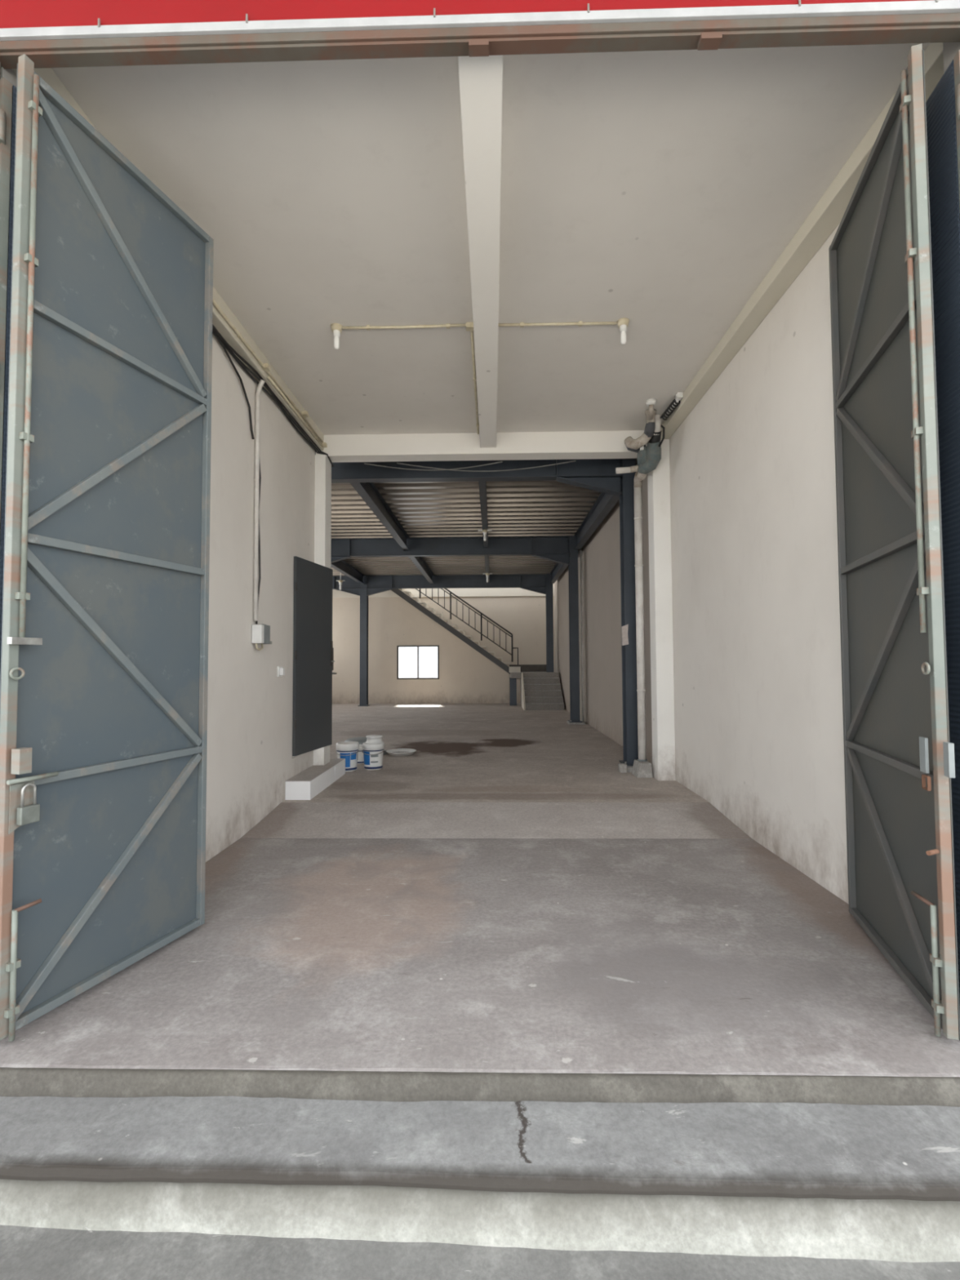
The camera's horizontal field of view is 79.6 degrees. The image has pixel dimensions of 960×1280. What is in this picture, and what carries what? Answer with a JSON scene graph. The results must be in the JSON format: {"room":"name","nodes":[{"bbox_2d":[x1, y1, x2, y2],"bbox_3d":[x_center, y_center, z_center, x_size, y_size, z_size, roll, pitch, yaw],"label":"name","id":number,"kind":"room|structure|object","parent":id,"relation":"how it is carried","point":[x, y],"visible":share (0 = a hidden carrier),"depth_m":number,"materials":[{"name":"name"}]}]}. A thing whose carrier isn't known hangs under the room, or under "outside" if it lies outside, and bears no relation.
{"room":"warehouse entrance","nodes":[
{"label":"warehouse entrance","id":0,"kind":"room"},
{"bbox_2d":[205,333,315,862],"bbox_3d":[-2.297,-0.486,5.115,0.150,5.200,4.840,0,-2,1],"label":"wall","id":1,"kind":"structure","parent":0,"point":[250,759],"depth_m":5.50,"materials":[{"name":"paint"}]},
{"bbox_2d":[12,67,324,450],"bbox_3d":[-2.180,-2.711,5.168,0.110,0.210,4.945,0,-2,1],"label":"trim","id":2,"kind":"structure","parent":1,"relation":"attached to","point":[48,75],"depth_m":5.13,"materials":[{"name":"beige paint"}]},
{"bbox_2d":[253,378,264,621],"bbox_3d":[-2.166,-1.379,5.643,0.099,2.386,0.045,-1,-2,12],"label":"cable conduit","id":3,"kind":"object","parent":1,"relation":"attached to","point":[255,561],"visible":1,"depth_m":5.63,"materials":[{"name":"white plastic"}]},
{"bbox_2d":[251,624,271,650],"bbox_3d":[-2.151,-0.028,5.705,0.100,0.270,0.300,0,-2,1],"label":"switch box","id":4,"kind":"object","parent":1,"relation":"attached to","point":[260,633],"visible":1,"depth_m":5.56,"materials":[{"name":"white plastic"}]},
{"bbox_2d":[213,298,324,442],"bbox_3d":[-2.083,-2.677,5.677,0.070,0.099,3.840,0,-2,1],"label":"cable conduit","id":5,"kind":"object","parent":1,"relation":"attached to","point":[265,366],"visible":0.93,"depth_m":5.58,"materials":[{"name":"beige plastic"}]},
{"bbox_2d":[212,324,333,466],"bbox_3d":[-2.126,-2.265,5.762,0.167,0.654,4.243,0,-2,1],"label":"power cable","id":6,"kind":"object","parent":1,"relation":"attached to","point":[224,344],"visible":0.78,"depth_m":5.53,"materials":[{"name":"black rubber"}]},
{"bbox_2d":[255,462,261,624],"bbox_3d":[-2.191,-1.339,5.710,0.024,2.371,0.061,-1,-2,20],"label":"cable","id":7,"kind":"object","parent":6,"relation":"hanging from","point":[259,584],"visible":0.58,"depth_m":5.70,"materials":[{"name":"white plastic"}]},
{"bbox_2d":[276,666,284,676],"bbox_3d":[-2.163,0.345,6.281,0.055,0.110,0.120,0,-2,1],"label":"wall socket","id":8,"kind":"object","parent":1,"relation":"attached to","point":[281,671],"visible":1,"depth_m":6.25,"materials":[{"name":"white plastic"}]},
{"bbox_2d":[267,376,327,448],"bbox_3d":[-2.062,-2.580,6.636,0.070,0.058,1.865,0,-2,1],"label":"cable conduit","id":9,"kind":"object","parent":1,"relation":"attached to","point":[323,445],"visible":1,"depth_m":6.54,"materials":[{"name":"beige plastic"}]},
{"bbox_2d":[292,555,336,756],"bbox_3d":[-2.038,0.200,7.183,0.112,2.330,1.005,-1,-2,10],"label":"door","id":10,"kind":"structure","parent":1,"relation":"in","point":[313,642],"depth_m":7.10,"materials":[{"name":"grey paint"}]},
{"bbox_2d":[313,454,331,764],"bbox_3d":[-2.170,-0.256,7.666,0.290,4.380,0.280,0,-2,1],"label":"trim","id":11,"kind":"structure","parent":1,"relation":"attached to","point":[322,522],"depth_m":7.59,"materials":[{"name":"white paint"}]},
{"bbox_2d":[293,482,422,576],"bbox_3d":[-4.642,-2.647,14.431,4.920,0.180,12.820,0,-2,1],"label":"ceiling","id":12,"kind":"structure","parent":0,"point":[351,517],"depth_m":13.48,"materials":[{"name":"grey metal"}]},
{"bbox_2d":[336,572,345,590],"bbox_3d":[-4.782,-2.030,19.756,0.300,0.631,0.176,0,-2,1],"label":"ceiling lamp","id":13,"kind":"object","parent":12,"relation":"hanging from","point":[340,581],"visible":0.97,"depth_m":19.73,"materials":[{"name":"beige plastic"}]},
{"bbox_2d":[330,560,364,584],"bbox_3d":[-4.249,-2.266,17.661,0.150,0.328,5.920,0,-2,1],"label":"joist","id":14,"kind":"object","parent":12,"relation":"attached to","point":[342,566],"visible":0.62,"depth_m":18.57,"materials":[{"name":"blue paint"}]},
{"bbox_2d":[332,595,555,703],"bbox_3d":[-1.987,-0.827,21.874,9.880,7.200,0.150,0,-2,1],"label":"wall","id":15,"kind":"structure","parent":0,"point":[466,676],"depth_m":21.74,"materials":[{"name":"paint"}]},
{"bbox_2d":[396,644,439,679],"bbox_3d":[-2.339,0.843,21.776,1.600,1.280,0.090,0,-2,1],"label":"window","id":16,"kind":"structure","parent":15,"relation":"in","point":[422,646],"depth_m":21.74,"materials":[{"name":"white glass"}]},
{"bbox_2d":[332,583,554,597],"bbox_3d":[-2.070,-1.854,21.816,9.730,0.450,0.050,0,-2,1],"label":"trim","id":17,"kind":"structure","parent":15,"relation":"attached to","point":[477,592],"depth_m":21.76,"materials":[{"name":"white paint"}]},
{"bbox_2d":[0,838,959,1279],"bbox_3d":[0.036,1.994,1.082,18.000,0.700,8.320,0,-2,1],"label":"floor","id":18,"kind":"structure","parent":0,"point":[637,956],"depth_m":2.78,"materials":[{"name":"concrete"}]},
{"bbox_2d":[0,1096,959,1201],"bbox_3d":[0.057,1.775,2.082,7.200,0.032,0.498,0,-2,1],"label":"step","id":19,"kind":"structure","parent":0,"point":[792,1150],"depth_m":2.00,"materials":[{"name":"concrete"}]},
{"bbox_2d":[0,41,959,528],"bbox_3d":[0.747,-1.603,2.594,16.600,7.200,0.210,0,-2,1],"label":"wall","id":20,"kind":"structure","parent":0,"point":[950,50],"depth_m":2.69,"materials":[{"name":"paint"}]},
{"bbox_2d":[0,53,213,1042],"bbox_3d":[-1.941,-0.440,3.047,0.278,4.300,1.169,-1,-2,14],"label":"gate","id":21,"kind":"object","parent":20,"relation":"attached to","point":[105,419],"visible":1,"depth_m":2.87,"materials":[{"name":"metal"}]},
{"bbox_2d":[16,782,39,825],"bbox_3d":[-1.954,0.706,2.493,0.030,0.172,0.080,-1,-2,18],"label":"padlock","id":22,"kind":"object","parent":21,"relation":"hanging from","point":[25,815],"visible":1,"depth_m":2.48,"materials":[{"name":"grey metal"}]},
{"bbox_2d":[468,39,488,57],"bbox_3d":[-0.005,-2.665,2.593,0.090,0.026,0.050,0,-2,1],"label":"bracket","id":23,"kind":"object","parent":20,"relation":"attached to","point":[477,47],"depth_m":2.58,"materials":[{"name":"paint"}]},
{"bbox_2d":[0,12,959,79],"bbox_3d":[0.042,-0.493,2.501,5.220,4.482,0.100,0,-2,1],"label":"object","id":24,"kind":"object","parent":20,"relation":"attached to","point":[713,34],"visible":1,"depth_m":2.59,"materials":[{"name":"paint"}]},
{"bbox_2d":[0,0,959,40],"bbox_3d":[-2.313,-3.302,2.659,10.500,1.167,0.080,0,-2,1],"label":"sign board","id":25,"kind":"object","parent":20,"relation":"attached to","point":[20,20],"visible":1,"depth_m":2.57,"materials":[{"name":"paint"}]},
{"bbox_2d":[697,31,722,50],"bbox_3d":[1.025,-2.671,2.570,0.090,0.026,0.050,0,-2,1],"label":"bracket","id":26,"kind":"object","parent":20,"relation":"attached to","point":[705,40],"depth_m":2.56,"materials":[{"name":"paint"}]},
{"bbox_2d":[0,1178,959,1262],"bbox_3d":[0.057,1.988,2.042,7.205,0.388,0.452,0,-2,2],"label":"curb","id":27,"kind":"object","parent":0,"point":[899,1230],"visible":0.38,"depth_m":1.86,"materials":[{"name":"paint"}]},
{"bbox_2d":[0,1067,959,1106],"bbox_3d":[0.060,1.789,2.231,7.200,0.201,0.079,0,-2,1],"label":"threshold","id":28,"kind":"structure","parent":0,"point":[370,1086],"depth_m":2.22,"materials":[{"name":"concrete"}]},
{"bbox_2d":[51,42,930,435],"bbox_3d":[0.020,-2.953,5.178,4.810,0.250,5.085,0,-2,1],"label":"ceiling","id":29,"kind":"structure","parent":0,"point":[656,190],"depth_m":3.80,"materials":[{"name":"paint"}]},
{"bbox_2d":[330,323,342,349],"bbox_3d":[-1.289,-2.717,5.181,0.110,0.207,0.110,0,-2,1],"label":"ceiling lamp","id":30,"kind":"object","parent":29,"relation":"hanging from","point":[336,328],"visible":1,"depth_m":5.16,"materials":[{"name":"beige plastic"}]},
{"bbox_2d":[333,329,340,338],"bbox_3d":[-1.289,-2.751,5.182,0.060,0.050,0.060,0,-2,1],"label":"socket","id":31,"kind":"object","parent":30,"relation":"attached to","point":[336,333],"depth_m":5.16,"materials":[{"name":"white plastic"}]},
{"bbox_2d":[342,321,473,331],"bbox_3d":[-0.645,-2.804,5.170,1.180,0.048,0.070,0,-2,1],"label":"cable conduit","id":32,"kind":"object","parent":29,"relation":"attached to","point":[469,326],"visible":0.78,"depth_m":5.16,"materials":[{"name":"beige plastic"}]},
{"bbox_2d":[470,331,479,434],"bbox_3d":[-0.050,-2.765,6.396,0.032,0.032,2.380,0,-2,1],"label":"cable conduit","id":33,"kind":"object","parent":29,"relation":"attached to","point":[471,332],"visible":0.87,"depth_m":6.09,"materials":[{"name":"beige plastic"}]},
{"bbox_2d":[457,54,502,448],"bbox_3d":[0.055,-2.728,5.116,0.210,0.205,4.940,0,-2,1],"label":"beam","id":34,"kind":"structure","parent":29,"relation":"attached to","point":[480,77],"depth_m":3.57,"materials":[{"name":"white paint"}]},
{"bbox_2d":[497,320,617,327],"bbox_3d":[0.691,-2.820,5.141,1.057,0.032,0.033,0,-2,1],"label":"cable conduit","id":35,"kind":"object","parent":29,"relation":"attached to","point":[580,323],"visible":0.93,"depth_m":5.13,"materials":[{"name":"beige plastic"}]},
{"bbox_2d":[617,317,629,344],"bbox_3d":[1.275,-2.733,5.125,0.110,0.207,0.110,0,-2,1],"label":"ceiling lamp","id":36,"kind":"object","parent":29,"relation":"hanging from","point":[623,323],"visible":1,"depth_m":5.10,"materials":[{"name":"beige plastic"}]},
{"bbox_2d":[619,324,626,333],"bbox_3d":[1.275,-2.767,5.126,0.060,0.050,0.060,0,-2,1],"label":"socket","id":37,"kind":"object","parent":36,"relation":"attached to","point":[623,327],"depth_m":5.10,"materials":[{"name":"white plastic"}]},
{"bbox_2d":[615,398,664,480],"bbox_3d":[2.081,-2.449,7.173,0.504,0.652,1.060,0,-2,-12],"label":"cluster","id":38,"kind":"object","parent":29,"relation":"attached to","point":[648,457],"visible":1,"depth_m":7.21,"materials":[{"name":"white plastic"}]},
{"bbox_2d":[636,472,646,480],"bbox_3d":[2.132,-2.194,7.566,0.130,0.174,0.293,0,-2,1],"label":"outlet","id":39,"kind":"object","parent":38,"relation":"attached to","point":[640,476],"depth_m":7.53,"materials":[{"name":"white plastic"}]},
{"bbox_2d":[644,408,656,423],"bbox_3d":[2.066,-2.699,6.968,0.136,0.140,0.136,0,-2,1],"label":"pipe","id":40,"kind":"object","parent":38,"relation":"attached to","point":[653,421],"depth_m":6.94,"materials":[{"name":"white plastic"}]},
{"bbox_2d":[645,398,657,406],"bbox_3d":[1.990,-2.754,6.691,0.130,0.050,0.130,0,-2,1],"label":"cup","id":41,"kind":"object","parent":38,"relation":"on","point":[651,402],"depth_m":6.65,"materials":[{"name":"white plastic"}]},
{"bbox_2d":[659,392,683,420],"bbox_3d":[2.236,-2.710,6.717,0.092,0.139,0.478,0,-2,-7],"label":"coiled hose","id":42,"kind":"object","parent":29,"relation":"hanging from","point":[678,396],"visible":1,"depth_m":6.66,"materials":[{"name":"black rubber"}]},
{"bbox_2d":[349,458,637,574],"bbox_3d":[0.221,-2.679,14.305,4.810,0.180,12.860,0,-2,1],"label":"ceiling","id":43,"kind":"structure","parent":0,"point":[548,508],"depth_m":12.12,"materials":[{"name":"grey metal"}]},
{"bbox_2d":[350,482,409,551],"bbox_3d":[-1.905,-2.521,11.513,0.150,0.328,5.880,0,-2,1],"label":"joist","id":44,"kind":"object","parent":43,"relation":"attached to","point":[370,494],"visible":0.64,"depth_m":11.17,"materials":[{"name":"blue paint"}]},
{"bbox_2d":[408,556,434,583],"bbox_3d":[-1.770,-2.281,17.607,0.150,0.328,5.920,0,-2,1],"label":"joist","id":45,"kind":"object","parent":43,"relation":"attached to","point":[419,562],"visible":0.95,"depth_m":17.86,"materials":[{"name":"blue paint"}]},
{"bbox_2d":[478,480,488,548],"bbox_3d":[0.085,-2.554,11.470,0.110,0.288,5.880,0,-2,1],"label":"joist","id":46,"kind":"object","parent":43,"relation":"attached to","point":[482,484],"visible":0.57,"depth_m":10.67,"materials":[{"name":"blue paint"}]},
{"bbox_2d":[477,528,492,541],"bbox_3d":[0.107,-2.252,12.409,0.300,0.238,0.126,0,-2,1],"label":"ceiling lamp","id":47,"kind":"object","parent":46,"relation":"hanging from","point":[485,531],"visible":1,"depth_m":12.38,"materials":[{"name":"beige plastic"}]},
{"bbox_2d":[484,555,489,582],"bbox_3d":[0.220,-2.314,17.564,0.110,0.288,5.920,0,-2,1],"label":"joist","id":48,"kind":"object","parent":43,"relation":"attached to","point":[486,557],"visible":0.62,"depth_m":16.93,"materials":[{"name":"blue paint"}]},
{"bbox_2d":[482,573,492,582],"bbox_3d":[0.241,-1.989,18.432,0.300,0.290,0.154,0,-2,1],"label":"ceiling lamp","id":49,"kind":"object","parent":48,"relation":"hanging from","point":[487,575],"visible":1,"depth_m":18.40,"materials":[{"name":"beige plastic"}]},
{"bbox_2d":[549,551,578,583],"bbox_3d":[2.489,-2.298,17.513,0.160,0.348,5.920,0,-2,1],"label":"joist","id":50,"kind":"object","parent":43,"relation":"attached to","point":[558,568],"visible":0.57,"depth_m":18.68,"materials":[{"name":"blue paint"}]},
{"bbox_2d":[573,492,619,549],"bbox_3d":[2.354,-2.538,11.419,0.160,0.348,5.880,0,-2,1],"label":"joist","id":51,"kind":"object","parent":43,"relation":"attached to","point":[605,503],"visible":0.64,"depth_m":11.73,"materials":[{"name":"blue paint"}]},
{"bbox_2d":[240,702,751,838],"bbox_3d":[-2.155,2.254,12.181,9.930,0.480,19.180,0,-2,1],"label":"floor","id":52,"kind":"structure","parent":0,"point":[480,752],"depth_m":6.91,"materials":[{"name":"concrete"}]},
{"bbox_2d":[284,758,345,799],"bbox_3d":[-2.017,1.722,7.199,0.291,0.229,1.530,0,-2,1],"label":"step","id":53,"kind":"structure","parent":52,"relation":"on","point":[308,783],"depth_m":6.74,"materials":[{"name":"white paint"}]},
{"bbox_2d":[335,741,359,771],"bbox_3d":[-1.895,1.664,8.232,0.340,0.385,0.327,0,-2,1],"label":"pail","id":54,"kind":"object","parent":52,"relation":"on","point":[348,750],"visible":0.84,"depth_m":8.12,"materials":[{"name":"white plastic"}]},
{"bbox_2d":[357,744,364,764],"bbox_3d":[-1.826,1.750,8.841,0.268,0.260,0.268,0,-2,1],"label":"bottle","id":55,"kind":"object","parent":52,"relation":"on","point":[360,754],"visible":0.21,"depth_m":8.72,"materials":[{"name":"white plastic"}]},
{"bbox_2d":[357,576,368,706],"bbox_3d":[-4.168,0.025,20.712,0.350,4.670,0.360,0,-2,1],"label":"steel column","id":56,"kind":"structure","parent":52,"relation":"on","point":[363,592],"depth_m":20.60,"materials":[{"name":"grey metal"}]},
{"bbox_2d":[293,573,546,595],"bbox_3d":[-2.300,-1.962,20.668,9.322,0.723,0.182,0,-2,1],"label":"steel beam","id":57,"kind":"structure","parent":56,"relation":"attached to","point":[536,583],"depth_m":20.64,"materials":[{"name":"metal"}]},
{"bbox_2d":[345,737,387,755],"bbox_3d":[-1.976,1.791,9.733,0.840,0.250,0.840,0,-2,1],"label":"basin","id":58,"kind":"object","parent":52,"relation":"on","point":[360,740],"visible":0.19,"depth_m":9.61,"materials":[{"name":"plastic"}]},
{"bbox_2d":[361,742,384,769],"bbox_3d":[-1.542,1.674,8.334,0.329,0.370,0.316,0,-2,1],"label":"pail","id":59,"kind":"object","parent":52,"relation":"on","point":[372,753],"visible":0.9,"depth_m":8.21,"materials":[{"name":"white plastic"}]},
{"bbox_2d":[365,734,382,743],"bbox_3d":[-1.534,1.439,8.356,0.244,0.100,0.244,0,-2,1],"label":"plastic tub","id":60,"kind":"object","parent":59,"relation":"on","point":[372,739],"visible":1,"depth_m":8.27,"materials":[{"name":"white plastic"}]},
{"bbox_2d":[386,748,416,755],"bbox_3d":[-1.309,1.872,9.585,0.500,0.062,0.500,0,-2,1],"label":"basin","id":61,"kind":"object","parent":52,"relation":"on","point":[395,752],"visible":1,"depth_m":9.67,"materials":[{"name":"white plastic"}]},
{"bbox_2d":[390,588,564,710],"bbox_3d":[-0.500,-0.391,20.107,6.414,5.413,3.280,0,-2,1],"label":"staircase","id":62,"kind":"structure","parent":52,"relation":"on","point":[540,690],"depth_m":20.56,"materials":[{"name":"metal"}]},
{"bbox_2d":[546,573,553,672],"bbox_3d":[2.484,-0.020,20.487,0.230,4.670,0.260,0,-2,1],"label":"steel column","id":63,"kind":"structure","parent":52,"relation":"on","point":[549,603],"depth_m":20.38,"materials":[{"name":"metal"}]},
{"bbox_2d":[566,720,585,724],"bbox_3d":[2.386,2.055,14.301,0.400,0.055,0.480,0,-2,1],"label":"footing","id":64,"kind":"object","parent":52,"relation":"on","point":[567,722],"visible":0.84,"depth_m":14.06,"materials":[{"name":"concrete"}]},
{"bbox_2d":[568,535,582,722],"bbox_3d":[2.349,-0.283,14.394,0.310,4.625,0.360,0,-2,1],"label":"steel column","id":65,"kind":"structure","parent":64,"relation":"on","point":[573,580],"depth_m":14.28,"materials":[{"name":"metal"}]},
{"bbox_2d":[579,550,584,721],"bbox_3d":[2.544,-0.087,14.362,0.056,4.320,0.056,0,-2,1],"label":"riser pipe","id":66,"kind":"object","parent":64,"relation":"on","point":[580,551],"visible":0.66,"depth_m":14.34,"materials":[{"name":"white plastic"}]},
{"bbox_2d":[617,763,626,773],"bbox_3d":[1.976,1.773,7.975,0.100,0.115,0.120,0,-2,1],"label":"block","id":67,"kind":"object","parent":52,"relation":"on","point":[622,767],"visible":1,"depth_m":7.92,"materials":[{"name":"concrete"}]},
{"bbox_2d":[626,765,632,772],"bbox_3d":[2.165,1.802,8.160,0.260,0.080,0.460,0,-2,1],"label":"footing","id":68,"kind":"object","parent":52,"relation":"on","point":[629,768],"visible":0.24,"depth_m":7.93,"materials":[{"name":"concrete"}]},
{"bbox_2d":[618,458,638,765],"bbox_3d":[2.154,-0.535,8.302,0.290,4.600,0.340,0,-2,1],"label":"steel column","id":69,"kind":"structure","parent":68,"relation":"on","point":[629,695],"depth_m":8.20,"materials":[{"name":"metal"}]},
{"bbox_2d":[315,451,622,496],"bbox_3d":[-2.595,-2.442,8.481,9.272,0.723,0.182,0,-2,1],"label":"steel beam","id":70,"kind":"structure","parent":69,"relation":"attached to","point":[600,475],"depth_m":8.41,"materials":[{"name":"metal"}]},
{"bbox_2d":[621,624,628,645],"bbox_3d":[2.056,-0.072,8.160,0.095,0.305,0.008,0,-2,1],"label":"paper notice","id":71,"kind":"object","parent":69,"relation":"attached to","point":[624,628],"visible":1,"depth_m":8.15,"materials":[{"name":"white paper"}]},
{"bbox_2d":[631,759,653,777],"bbox_3d":[2.168,1.721,7.712,0.202,0.195,0.320,0,-2,1],"label":"footing","id":72,"kind":"object","parent":52,"relation":"on","point":[640,769],"visible":0.89,"depth_m":7.55,"materials":[{"name":"concrete"}]},
{"bbox_2d":[633,471,647,761],"bbox_3d":[2.172,-0.333,7.788,0.125,3.915,0.214,0,-2,1],"label":"drain pipe","id":73,"kind":"object","parent":72,"relation":"on","point":[641,690],"visible":0.92,"depth_m":7.79,"materials":[{"name":"white plastic"}]},
{"bbox_3d":[-4.304,-0.218,14.539,0.350,4.670,0.360,0,-2,1],"label":"steel column","id":74,"kind":"structure","parent":52,"relation":"on","visible":0},
{"bbox_2d":[330,536,568,564],"bbox_3d":[-2.435,-2.213,14.555,9.322,0.703,0.182,0,-2,1],"label":"steel beam","id":75,"kind":"structure","parent":74,"relation":"attached to","point":[554,548],"depth_m":14.51,"materials":[{"name":"grey metal"}]},
{"bbox_2d":[554,223,848,903],"bbox_3d":[2.666,-1.233,12.237,0.150,7.200,19.230,0,-2,1],"label":"wall","id":76,"kind":"structure","parent":0,"point":[758,718],"depth_m":5.06,"materials":[{"name":"paint"}]},
{"bbox_2d":[315,430,669,462],"bbox_3d":[0.152,-2.673,7.720,4.660,0.450,0.260,0,-2,1],"label":"ceiling beam","id":77,"kind":"structure","parent":76,"relation":"attached to","point":[576,445],"depth_m":7.60,"materials":[{"name":"white paint"}]},
{"bbox_2d":[364,460,575,471],"bbox_3d":[-0.141,-2.394,7.965,2.903,0.085,0.172,0,-2,1],"label":"loose wires","id":78,"kind":"object","parent":77,"relation":"hanging from","point":[573,460],"visible":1,"depth_m":7.99,"materials":[{"name":"black rubber"}]},
{"bbox_2d":[647,450,675,780],"bbox_3d":[2.382,-0.284,7.576,0.225,4.380,0.260,0,-2,1],"label":"trim","id":79,"kind":"structure","parent":76,"relation":"attached to","point":[663,728],"depth_m":7.46,"materials":[{"name":"white paint"}]},
{"bbox_2d":[660,42,944,439],"bbox_3d":[2.341,-2.785,5.070,0.165,0.120,4.945,0,-2,1],"label":"ceiling beam","id":80,"kind":"structure","parent":76,"relation":"attached to","point":[828,211],"depth_m":4.18,"materials":[{"name":"beige paint"}]},
{"bbox_2d":[828,43,959,1040],"bbox_3d":[2.199,-0.464,3.010,0.302,4.300,1.353,-1,-2,20],"label":"gate","id":81,"kind":"object","parent":76,"relation":"attached to","point":[894,251],"visible":1,"depth_m":2.80,"materials":[{"name":"grey metal"}]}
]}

